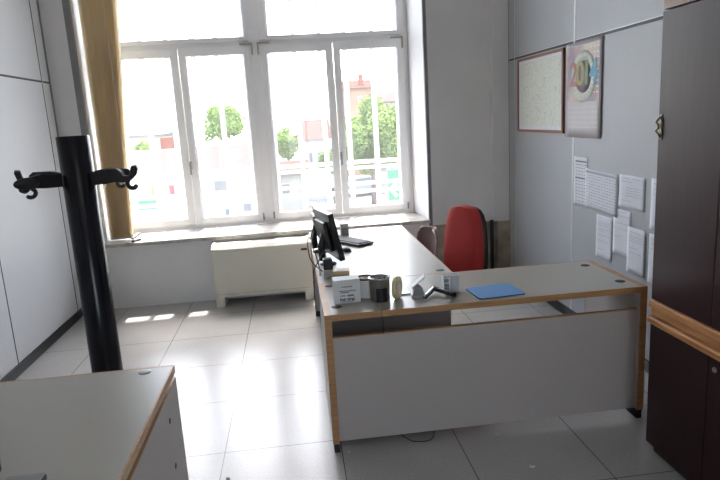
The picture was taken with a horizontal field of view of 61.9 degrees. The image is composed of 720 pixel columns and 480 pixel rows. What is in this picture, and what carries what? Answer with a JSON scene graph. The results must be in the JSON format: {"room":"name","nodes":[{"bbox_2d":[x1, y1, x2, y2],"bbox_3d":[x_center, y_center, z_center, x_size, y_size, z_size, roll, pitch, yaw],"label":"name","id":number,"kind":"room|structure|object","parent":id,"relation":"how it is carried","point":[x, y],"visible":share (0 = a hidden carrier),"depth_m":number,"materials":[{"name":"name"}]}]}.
{"room":"office","nodes":[
{"label":"office","id":0,"kind":"room"},
{"bbox_2d":[0,0,81,379],"bbox_3d":[-2.324,-0.325,1.683,0.100,3.550,7.744,-5,12,-6],"label":"wall","id":1,"kind":"structure","parent":0,"point":[34,255],"depth_m":4.69,"materials":[{"name":"white paint"}]},
{"bbox_2d":[0,0,78,363],"bbox_3d":[-2.274,-0.329,1.688,0.002,3.550,7.544,-5,12,-6],"label":"trim","id":2,"kind":"structure","parent":1,"relation":"attached to","point":[2,75],"depth_m":5.03,"materials":[{"name":"grey metal"}]},
{"bbox_2d":[0,307,82,381],"bbox_3d":[-2.167,1.370,2.035,0.016,0.075,7.544,-5,12,-6],"label":"baseboard","id":3,"kind":"structure","parent":1,"relation":"attached to","point":[46,344],"depth_m":4.66,"materials":[{"name":"black plastic"}]},
{"bbox_2d":[36,0,58,136],"bbox_3d":[-2.708,-1.049,5.350,0.004,3.550,0.030,-5,12,-6],"label":"trim","id":4,"kind":"structure","parent":1,"relation":"attached to","point":[36,0],"depth_m":5.25,"materials":[{"name":"grey metal"}]},
{"bbox_2d":[38,0,491,308],"bbox_3d":[-0.689,-1.288,5.946,4.367,3.550,0.756,-5,12,-6],"label":"wall","id":5,"kind":"structure","parent":0,"point":[457,31],"depth_m":5.75,"materials":[{"name":"white paint"}]},
{"bbox_2d":[62,0,88,134],"bbox_3d":[-2.478,-0.901,5.434,0.055,3.200,0.036,-5,12,-6],"label":"trim","id":6,"kind":"structure","parent":5,"relation":"attached to","point":[65,3],"depth_m":5.29,"materials":[{"name":"grey metal"}]},
{"bbox_2d":[77,0,133,239],"bbox_3d":[-0.971,-1.359,5.671,3.051,2.530,0.095,-5,12,-6],"label":"vertical blind","id":7,"kind":"object","parent":5,"relation":"attached to","point":[99,19],"visible":0.94,"depth_m":5.52,"materials":[{"name":"beige fabric"}]},
{"bbox_2d":[120,0,413,232],"bbox_3d":[-1.020,-1.437,6.067,3.086,2.570,0.155,-5,12,-6],"label":"window","id":8,"kind":"structure","parent":5,"relation":"in","point":[255,43],"depth_m":6.08,"materials":[{"name":"grey plastic"}]},
{"bbox_2d":[120,0,247,46],"bbox_3d":[-1.835,-2.236,5.823,1.435,0.655,0.075,-5,12,-6],"label":"light","id":9,"kind":"object","parent":8,"relation":"attached to","point":[221,41],"depth_m":5.88,"materials":[{"name":"glass"}]},
{"bbox_2d":[256,0,402,40],"bbox_3d":[-0.299,-2.358,5.982,1.442,0.655,0.075,-5,12,-6],"label":"window pane","id":10,"kind":"object","parent":8,"relation":"attached to","point":[261,24],"depth_m":6.01,"materials":[{"name":"glass"}]},
{"bbox_2d":[105,212,430,247],"bbox_3d":[-0.889,-0.113,6.045,3.132,0.034,0.568,-5,12,-6],"label":"window sill","id":11,"kind":"structure","parent":5,"relation":"attached to","point":[408,218],"depth_m":5.92,"materials":[{"name":"stone"}]},
{"bbox_2d":[131,232,141,241],"bbox_3d":[-2.123,-0.027,5.697,0.036,0.078,0.102,2,13,23],"label":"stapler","id":12,"kind":"object","parent":11,"relation":"on","point":[137,234],"visible":1,"depth_m":5.69,"materials":[{"name":"silver plastic"}]},
{"bbox_2d":[421,0,432,225],"bbox_3d":[0.644,-1.149,5.757,0.033,3.200,0.036,-5,12,-6],"label":"trim","id":13,"kind":"structure","parent":5,"relation":"attached to","point":[423,7],"depth_m":5.72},
{"bbox_2d":[433,221,496,268],"bbox_3d":[1.068,0.111,6.036,0.665,0.575,0.012,-5,12,-6],"label":"trim","id":14,"kind":"structure","parent":5,"relation":"attached to","point":[441,228],"depth_m":6.01,"materials":[{"name":"brown wood"}]},
{"bbox_2d":[490,220,493,268],"bbox_3d":[1.326,0.089,6.033,0.038,0.590,0.037,-5,12,-6],"label":"pipe","id":15,"kind":"object","parent":5,"relation":"attached to","point":[491,221],"visible":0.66,"depth_m":6.01,"materials":[{"name":"black plastic"}]},
{"bbox_2d":[489,0,509,220],"bbox_3d":[1.325,-1.651,5.706,0.165,2.975,0.040,-5,12,-6],"label":"trim","id":16,"kind":"structure","parent":5,"relation":"attached to","point":[498,9],"depth_m":5.77,"materials":[{"name":"white paint"}]},
{"bbox_2d":[497,220,510,267],"bbox_3d":[1.447,0.085,6.056,0.125,0.575,0.052,-5,12,-6],"label":"trim","id":17,"kind":"structure","parent":5,"relation":"attached to","point":[503,227],"depth_m":6.02,"materials":[{"name":"brown wood"}]},
{"bbox_2d":[16,292,685,479],"bbox_3d":[-0.145,1.225,2.606,4.367,0.100,8.444,-5,12,-6],"label":"floor","id":18,"kind":"structure","parent":0,"point":[249,374],"depth_m":3.40,"materials":[{"name":"tile"}]},
{"bbox_2d":[13,135,137,372],"bbox_3d":[-1.509,0.253,3.375,0.595,1.652,0.530,-9,13,-26],"label":"coat rack","id":19,"kind":"object","parent":18,"relation":"on","point":[79,181],"visible":0.89,"depth_m":3.25,"materials":[{"name":"black metal"}]},
{"bbox_2d":[0,365,188,479],"bbox_3d":[-1.365,1.041,1.764,1.451,0.736,1.315,-5,12,-6],"label":"office desk","id":20,"kind":"object","parent":18,"relation":"on","point":[119,424],"visible":1,"depth_m":2.01,"materials":[{"name":"grey laminate"}]},
{"bbox_2d":[5,472,46,479],"bbox_3d":[-0.908,0.666,1.589,0.104,0.021,0.132,-5,12,-6],"label":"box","id":21,"kind":"object","parent":20,"relation":"on","point":[37,476],"visible":1,"depth_m":1.64,"materials":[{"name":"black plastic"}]},
{"bbox_2d":[211,234,313,307],"bbox_3d":[-0.914,0.289,5.713,0.910,0.583,0.281,-5,12,-6],"label":"radiator","id":22,"kind":"object","parent":18,"relation":"on","point":[248,267],"visible":0.92,"depth_m":5.58,"materials":[{"name":"white metal"}]},
{"bbox_2d":[309,225,451,335],"bbox_3d":[0.079,0.420,4.401,0.798,0.736,1.661,-5,12,-6],"label":"office desk","id":23,"kind":"object","parent":18,"relation":"on","point":[395,251],"visible":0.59,"depth_m":3.85,"materials":[{"name":"grey laminate"}]},
{"bbox_2d":[307,237,322,271],"bbox_3d":[-0.298,0.086,3.886,0.077,0.176,0.428,-6,12,-14],"label":"cable","id":24,"kind":"object","parent":23,"relation":"on","point":[308,237],"visible":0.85,"depth_m":3.86,"materials":[{"name":"grey plastic"}]},
{"bbox_2d":[311,231,320,275],"bbox_3d":[-0.287,0.081,3.824,0.033,0.202,0.412,-5,12,-8],"label":"cable","id":25,"kind":"object","parent":23,"relation":"on","point":[313,231],"visible":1,"depth_m":3.79,"materials":[{"name":"black plastic"}]},
{"bbox_2d":[310,203,325,252],"bbox_3d":[-0.297,-0.080,4.287,0.123,0.333,0.340,-5,12,-10],"label":"monitor","id":26,"kind":"object","parent":23,"relation":"on","point":[313,205],"visible":0.37,"depth_m":4.27,"materials":[{"name":"black plastic"}]},
{"bbox_2d":[313,248,325,311],"bbox_3d":[-0.265,0.255,3.848,0.066,0.394,0.156,7,15,40],"label":"cable","id":27,"kind":"object","parent":23,"relation":"hanging from","point":[325,248],"visible":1,"depth_m":3.79,"materials":[{"name":"black plastic"}]},
{"bbox_2d":[323,257,332,277],"bbox_3d":[-0.192,0.166,3.601,0.060,0.115,0.060,-5,12,-6],"label":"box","id":28,"kind":"object","parent":23,"relation":"on","point":[327,262],"visible":0.88,"depth_m":3.57,"materials":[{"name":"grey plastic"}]},
{"bbox_2d":[313,207,344,265],"bbox_3d":[-0.218,-0.018,3.901,0.127,0.357,0.360,-7,12,-19],"label":"monitor","id":29,"kind":"object","parent":23,"relation":"on","point":[329,239],"visible":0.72,"depth_m":3.81,"materials":[{"name":"black plastic"}]},
{"bbox_2d":[339,222,348,235],"bbox_3d":[-0.127,-0.083,4.834,0.066,0.105,0.075,-5,12,-6],"label":"speaker","id":30,"kind":"object","parent":23,"relation":"on","point":[344,230],"visible":0.92,"depth_m":4.80},
{"bbox_2d":[341,227,347,235],"bbox_3d":[-0.123,-0.068,4.803,0.050,0.063,0.006,-5,12,-6],"label":"grille","id":31,"kind":"object","parent":30,"relation":"attached to","point":[344,230],"depth_m":4.80,"materials":[{"name":"grey plastic"}]},
{"bbox_2d":[342,247,350,251],"bbox_3d":[-0.099,0.063,4.279,0.060,0.033,0.104,-10,13,-28],"label":"computer mouse","id":32,"kind":"object","parent":23,"relation":"on","point":[345,249],"visible":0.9,"depth_m":4.25,"materials":[{"name":"black plastic"}]},
{"bbox_2d":[339,235,373,246],"bbox_3d":[-0.096,0.003,4.596,0.150,0.027,0.440,-13,15,-40],"label":"keyboard","id":33,"kind":"object","parent":23,"relation":"on","point":[358,242],"visible":0.71,"depth_m":4.49,"materials":[{"name":"black plastic"}]},
{"bbox_2d":[401,430,434,441],"bbox_3d":[0.312,1.033,3.147,0.184,0.004,0.095,-5,12,-6],"label":"cable","id":34,"kind":"object","parent":18,"relation":"on","point":[434,430],"visible":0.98,"depth_m":3.12,"materials":[{"name":"black plastic"}]},
{"bbox_2d":[416,225,437,255],"bbox_3d":[0.409,0.294,4.833,0.476,0.775,0.424,-7,12,-16],"label":"chair","id":35,"kind":"object","parent":18,"relation":"on","point":[427,235],"visible":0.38,"depth_m":4.88,"materials":[{"name":"plastic"}]},
{"bbox_2d":[443,205,487,271],"bbox_3d":[0.590,0.288,4.232,0.603,1.002,0.573,-11,14,-33],"label":"office chair","id":36,"kind":"object","parent":18,"relation":"on","point":[466,236],"visible":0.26,"depth_m":4.23,"materials":[{"name":"red fabric"}]},
{"bbox_2d":[318,260,647,452],"bbox_3d":[0.635,0.602,3.345,1.658,0.736,0.593,-5,12,-6],"label":"office desk","id":37,"kind":"object","parent":18,"relation":"on","point":[378,384],"visible":0.86,"depth_m":3.09,"materials":[{"name":"grey laminate"}]},
{"bbox_2d":[333,268,349,276],"bbox_3d":[-0.102,0.218,3.324,0.092,0.114,0.072,-4,11,-1],"label":"cardboard box","id":38,"kind":"object","parent":37,"relation":"on","point":[337,272],"visible":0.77,"depth_m":3.28,"materials":[{"name":"cardboard"}]},
{"bbox_2d":[331,275,360,303],"bbox_3d":[-0.072,0.255,3.111,0.136,0.122,0.086,-5,12,-8],"label":"cardboard box","id":39,"kind":"object","parent":37,"relation":"on","point":[345,289],"visible":1,"depth_m":3.07,"materials":[{"name":"white cardboard"}]},
{"bbox_2d":[358,274,370,298],"bbox_3d":[0.033,0.244,3.176,0.100,0.106,0.100,-5,12,-6],"label":"pen cup","id":40,"kind":"object","parent":37,"relation":"on","point":[364,281],"visible":0.52,"depth_m":3.13,"materials":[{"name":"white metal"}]},
{"bbox_2d":[368,274,389,302],"bbox_3d":[0.102,0.248,3.088,0.114,0.125,0.114,-5,12,-6],"label":"pen cup","id":41,"kind":"object","parent":37,"relation":"on","point":[379,288],"visible":1,"depth_m":3.05,"materials":[{"name":"metal"}]},
{"bbox_2d":[391,276,401,298],"bbox_3d":[0.191,0.245,3.103,0.024,0.116,0.116,1,12,21],"label":"tape roll","id":42,"kind":"object","parent":37,"relation":"on","point":[396,288],"visible":1,"depth_m":3.07,"materials":[{"name":"yellow plastic"}]},
{"bbox_2d":[401,290,410,294],"bbox_3d":[0.225,0.280,3.190,0.075,0.008,0.070,-5,12,-9],"label":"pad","id":43,"kind":"object","parent":37,"relation":"on","point":[404,292],"visible":0.51,"depth_m":3.17,"materials":[{"name":"white paper"}]},
{"bbox_2d":[410,274,424,297],"bbox_3d":[0.300,0.238,3.130,0.073,0.106,0.080,-3,11,2],"label":"hole punch","id":44,"kind":"object","parent":37,"relation":"on","point":[417,291],"visible":0.94,"depth_m":3.10,"materials":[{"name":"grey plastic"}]},
{"bbox_2d":[423,286,456,298],"bbox_3d":[0.393,0.275,3.077,0.130,0.035,0.159,-14,16,-42],"label":"stapler","id":45,"kind":"object","parent":37,"relation":"on","point":[432,288],"visible":1,"depth_m":3.09,"materials":[{"name":"black plastic"}]},
{"bbox_2d":[443,277,457,291],"bbox_3d":[0.473,0.227,3.163,0.084,0.094,0.062,-5,12,-6],"label":"acrylic box","id":46,"kind":"object","parent":37,"relation":"on","point":[450,283],"visible":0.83,"depth_m":3.14,"materials":[{"name":"white"}]},
{"bbox_2d":[466,283,524,299],"bbox_3d":[0.702,0.266,3.127,0.251,0.006,0.207,-6,12,-11],"label":"mouse pad","id":47,"kind":"object","parent":37,"relation":"on","point":[505,289],"visible":1,"depth_m":3.11,"materials":[{"name":"blue fabric"}]},
{"bbox_2d":[646,0,719,479],"bbox_3d":[1.603,0.020,2.348,0.504,2.160,0.806,-5,12,-6],"label":"tall cabinet","id":48,"kind":"object","parent":18,"relation":"on","point":[683,423],"visible":1,"depth_m":2.48,"materials":[{"name":"brown wood"}]},
{"bbox_2d":[508,0,669,360],"bbox_3d":[1.907,-0.661,2.120,0.100,3.550,7.744,-5,12,-6],"label":"wall","id":49,"kind":"structure","parent":0,"point":[540,163],"depth_m":4.31,"materials":[{"name":"grey paint"}]},
{"bbox_2d":[517,48,564,132],"bbox_3d":[1.499,-1.225,5.032,0.019,0.636,0.930,-5,12,-6],"label":"framed map","id":50,"kind":"object","parent":49,"relation":"attached to","point":[540,77],"visible":1,"depth_m":4.96,"materials":[{"name":"white paper"}]},
{"bbox_2d":[573,156,587,208],"bbox_3d":[1.632,-0.429,4.447,0.002,0.370,0.215,-5,12,-6],"label":"sheet","id":51,"kind":"object","parent":49,"relation":"attached to","point":[580,163],"visible":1,"depth_m":4.46,"materials":[{"name":"white paper"}]},
{"bbox_2d":[565,36,601,138],"bbox_3d":[1.588,-1.072,4.292,0.005,0.675,0.530,-5,12,-6],"label":"wall calendar","id":52,"kind":"object","parent":49,"relation":"attached to","point":[583,58],"visible":1,"depth_m":4.26,"materials":[{"name":"white paper"}]},
{"bbox_2d":[567,40,599,102],"bbox_3d":[1.582,-1.185,4.270,0.001,0.395,0.480,-5,12,-6],"label":"picture","id":53,"kind":"object","parent":52,"relation":"attached to","point":[583,57],"depth_m":4.25},
{"bbox_2d":[508,0,662,308],"bbox_3d":[1.856,-0.657,2.115,0.003,3.550,7.544,-5,12,-6],"label":"trim","id":54,"kind":"structure","parent":49,"relation":"attached to","point":[514,0],"depth_m":4.65,"materials":[{"name":"metal"}]},
{"bbox_2d":[546,300,648,373],"bbox_3d":[1.949,1.043,2.460,0.016,0.075,7.544,-5,12,-6],"label":"baseboard","id":55,"kind":"structure","parent":49,"relation":"attached to","point":[559,306],"depth_m":4.88,"materials":[{"name":"black plastic"}]},
{"bbox_2d":[584,168,618,217],"bbox_3d":[1.666,-0.334,4.159,0.003,0.295,0.450,-5,12,-6],"label":"sheet","id":56,"kind":"object","parent":49,"relation":"attached to","point":[601,188],"visible":1,"depth_m":4.14,"materials":[{"name":"white paper"}]},
{"bbox_2d":[595,214,612,261],"bbox_3d":[1.692,-0.018,4.171,0.004,0.302,0.215,-5,12,-6],"label":"sheet","id":57,"kind":"object","parent":49,"relation":"attached to","point":[604,224],"visible":1,"depth_m":4.17,"materials":[{"name":"white paper"}]},
{"bbox_2d":[612,209,630,257],"bbox_3d":[1.715,-0.047,3.939,0.002,0.305,0.210,-5,12,-6],"label":"sheet","id":58,"kind":"object","parent":49,"relation":"attached to","point":[621,223],"visible":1,"depth_m":3.94,"materials":[{"name":"white paper"}]},
{"bbox_2d":[618,174,645,211],"bbox_3d":[1.710,-0.299,3.784,0.003,0.210,0.295,-5,12,-6],"label":"sheet","id":59,"kind":"object","parent":49,"relation":"attached to","point":[631,188],"visible":1,"depth_m":3.78,"materials":[{"name":"white paper"}]},
{"bbox_2d":[626,226,645,278],"bbox_3d":[1.736,0.074,3.785,0.004,0.297,0.197,-5,12,-6],"label":"sheet","id":60,"kind":"object","parent":49,"relation":"attached to","point":[634,263],"visible":1,"depth_m":3.78,"materials":[{"name":"white paper"}]},
{"bbox_2d":[647,233,653,282],"bbox_3d":[1.768,0.127,3.554,0.003,0.303,0.210,-5,12,-6],"label":"sheet","id":61,"kind":"object","parent":49,"relation":"attached to","point":[651,236],"visible":0.23,"depth_m":3.63,"materials":[{"name":"white paper"}]},
{"bbox_2d":[649,178,656,229],"bbox_3d":[1.749,-0.197,3.488,0.003,0.305,0.210,-5,12,-6],"label":"sheet","id":62,"kind":"object","parent":49,"relation":"attached to","point":[653,184],"visible":0.3,"depth_m":3.57,"materials":[{"name":"white paper"}]},
{"label":"outside","id":63,"kind":"structure","parent":0,"visible":0},
{"bbox_2d":[280,147,405,221],"bbox_3d":[-7.651,-7.436,68.426,120.000,0.100,122.000,-5,12,-6],"label":"ground","id":64,"kind":"structure","parent":63,"point":[364,198],"depth_m":44.40,"materials":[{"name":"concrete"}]},
{"bbox_2d":[134,141,149,150],"bbox_3d":[-18.799,-6.250,52.978,1.962,5.024,2.400,-5,12,-6],"label":"tree","id":65,"kind":"object","parent":64,"relation":"on","point":[145,146],"visible":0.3,"depth_m":52.13,"materials":[{"name":"green plant"}]},
{"bbox_2d":[138,200,156,231],"bbox_3d":[-8.532,-0.112,24.697,0.750,3.080,0.160,-5,12,-6],"label":"sign board","id":66,"kind":"object","parent":64,"relation":"on","point":[144,202],"visible":0.39,"depth_m":24.35,"materials":[{"name":"metal"}]},
{"bbox_2d":[127,126,172,150],"bbox_3d":[-22.207,-8.724,63.365,6.100,6.100,8.800,-5,12,-6],"label":"house","id":67,"kind":"structure","parent":64,"relation":"on","point":[135,136],"depth_m":59.35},
{"bbox_2d":[160,136,174,148],"bbox_3d":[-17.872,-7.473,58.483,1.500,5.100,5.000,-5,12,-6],"label":"house","id":68,"kind":"structure","parent":64,"relation":"on","point":[166,142],"depth_m":55.63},
{"bbox_2d":[130,144,255,229],"bbox_3d":[-9.887,-2.650,33.190,9.400,4.820,8.800,-5,12,-6],"label":"house","id":69,"kind":"structure","parent":64,"relation":"on","point":[239,154],"depth_m":29.60,"materials":[{"name":"ceramic"}]},
{"bbox_2d":[202,103,244,144],"bbox_3d":[-10.962,-7.198,48.624,3.426,7.710,3.726,-13,15,-40],"label":"tree","id":70,"kind":"object","parent":64,"relation":"on","point":[234,124],"visible":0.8,"depth_m":47.36,"materials":[{"name":"green plant"}]},
{"bbox_2d":[240,108,279,160],"bbox_3d":[-12.004,-12.279,74.139,4.500,7.600,8.800,-5,12,-6],"label":"house","id":71,"kind":"structure","parent":64,"relation":"on","point":[243,112],"depth_m":70.03,"materials":[{"name":"white paint"}]},
{"bbox_2d":[277,127,298,160],"bbox_3d":[-6.133,-6.883,51.208,2.132,5.517,2.635,6,15,39],"label":"tree","id":72,"kind":"object","parent":64,"relation":"on","point":[288,145],"visible":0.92,"depth_m":50.43,"materials":[{"name":"green plant"}]},
{"bbox_2d":[279,159,309,210],"bbox_3d":[-4.758,-3.766,41.018,2.750,3.300,5.300,-5,12,-6],"label":"house","id":73,"kind":"structure","parent":64,"relation":"on","point":[287,180],"depth_m":38.95,"materials":[{"name":"ceramic"}]},
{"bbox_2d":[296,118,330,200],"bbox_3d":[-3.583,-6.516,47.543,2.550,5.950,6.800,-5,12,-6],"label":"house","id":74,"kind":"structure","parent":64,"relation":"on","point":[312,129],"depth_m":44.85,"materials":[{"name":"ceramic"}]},
{"bbox_2d":[317,148,348,203],"bbox_3d":[-1.743,-4.494,42.084,2.071,3.982,2.086,4,14,32],"label":"tree","id":75,"kind":"object","parent":64,"relation":"on","point":[320,155],"visible":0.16,"depth_m":41.50,"materials":[{"name":"green plant"}]},
{"bbox_2d":[334,74,378,176],"bbox_3d":[-0.522,-12.011,63.243,4.200,10.100,8.800,-5,12,-6],"label":"house","id":76,"kind":"structure","parent":64,"relation":"on","point":[359,88],"depth_m":58.93,"materials":[{"name":"ceramic"}]},
{"bbox_2d":[331,175,387,197],"bbox_3d":[-0.052,-4.186,46.377,4.150,1.450,1.760,-9,13,-25],"label":"car","id":77,"kind":"object","parent":64,"relation":"on","point":[360,178],"visible":0.19,"depth_m":45.68,"materials":[{"name":"silver metal"}]},
{"bbox_2d":[338,93,397,204],"bbox_3d":[1.152,-5.966,39.858,4.460,7.408,5.260,3,13,29],"label":"tree","id":78,"kind":"object","parent":64,"relation":"on","point":[362,126],"visible":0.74,"depth_m":38.83,"materials":[{"name":"green plant"}]},
{"bbox_2d":[377,91,398,169],"bbox_3d":[4.231,-12.856,69.798,5.100,8.600,8.800,-5,12,-6],"label":"house","id":79,"kind":"structure","parent":64,"relation":"on","point":[388,97],"depth_m":66.55,"materials":[{"name":"ceramic"}]},
{"bbox_2d":[387,169,399,202],"bbox_3d":[1.968,-2.007,30.692,1.000,3.200,0.180,-5,12,-6],"label":"sign board","id":80,"kind":"object","parent":64,"relation":"on","point":[392,174],"visible":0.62,"depth_m":30.42,"materials":[{"name":"metal"}]},
{"bbox_3d":[-0.908,-0.063,6.795,4.800,0.080,0.480,-5,12,-6],"label":"trim","id":81,"kind":"structure","parent":0,"visible":0},
{"bbox_2d":[130,58,187,221],"bbox_3d":[-2.282,-1.075,6.583,0.598,1.736,0.048,-5,12,-6],"label":"window grille","id":82,"kind":"object","parent":81,"relation":"attached to","point":[155,176],"depth_m":6.63,"materials":[{"name":"white metal"}]},
{"bbox_2d":[157,0,167,39],"bbox_3d":[-2.086,-2.324,6.361,0.057,0.394,0.048,-5,12,-6],"label":"window grille","id":83,"kind":"object","parent":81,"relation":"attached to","point":[160,2],"depth_m":6.36,"materials":[{"name":"white metal"}]},
{"bbox_2d":[184,0,193,38],"bbox_3d":[-1.814,-2.340,6.390,0.055,0.385,0.048,-5,12,-6],"label":"window grille","id":84,"kind":"object","parent":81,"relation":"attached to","point":[187,2],"depth_m":6.38,"materials":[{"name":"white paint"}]},
{"bbox_2d":[191,55,257,216],"bbox_3d":[-1.515,-1.134,6.662,0.603,1.732,0.048,-5,12,-6],"label":"window grille","id":85,"kind":"object","parent":81,"relation":"attached to","point":[228,176],"depth_m":6.69,"materials":[{"name":"white metal"}]},
{"bbox_2d":[267,51,333,211],"bbox_3d":[-0.651,-1.204,6.751,0.627,1.736,0.048,-5,12,-6],"label":"window grille","id":86,"kind":"object","parent":81,"relation":"attached to","point":[327,164],"depth_m":6.79,"materials":[{"name":"white metal"}]},
{"bbox_2d":[342,48,401,205],"bbox_3d":[0.135,-1.265,6.833,0.616,1.730,0.048,-5,12,-6],"label":"window grille","id":87,"kind":"object","parent":81,"relation":"attached to","point":[377,160],"depth_m":6.86,"materials":[{"name":"white metal"}]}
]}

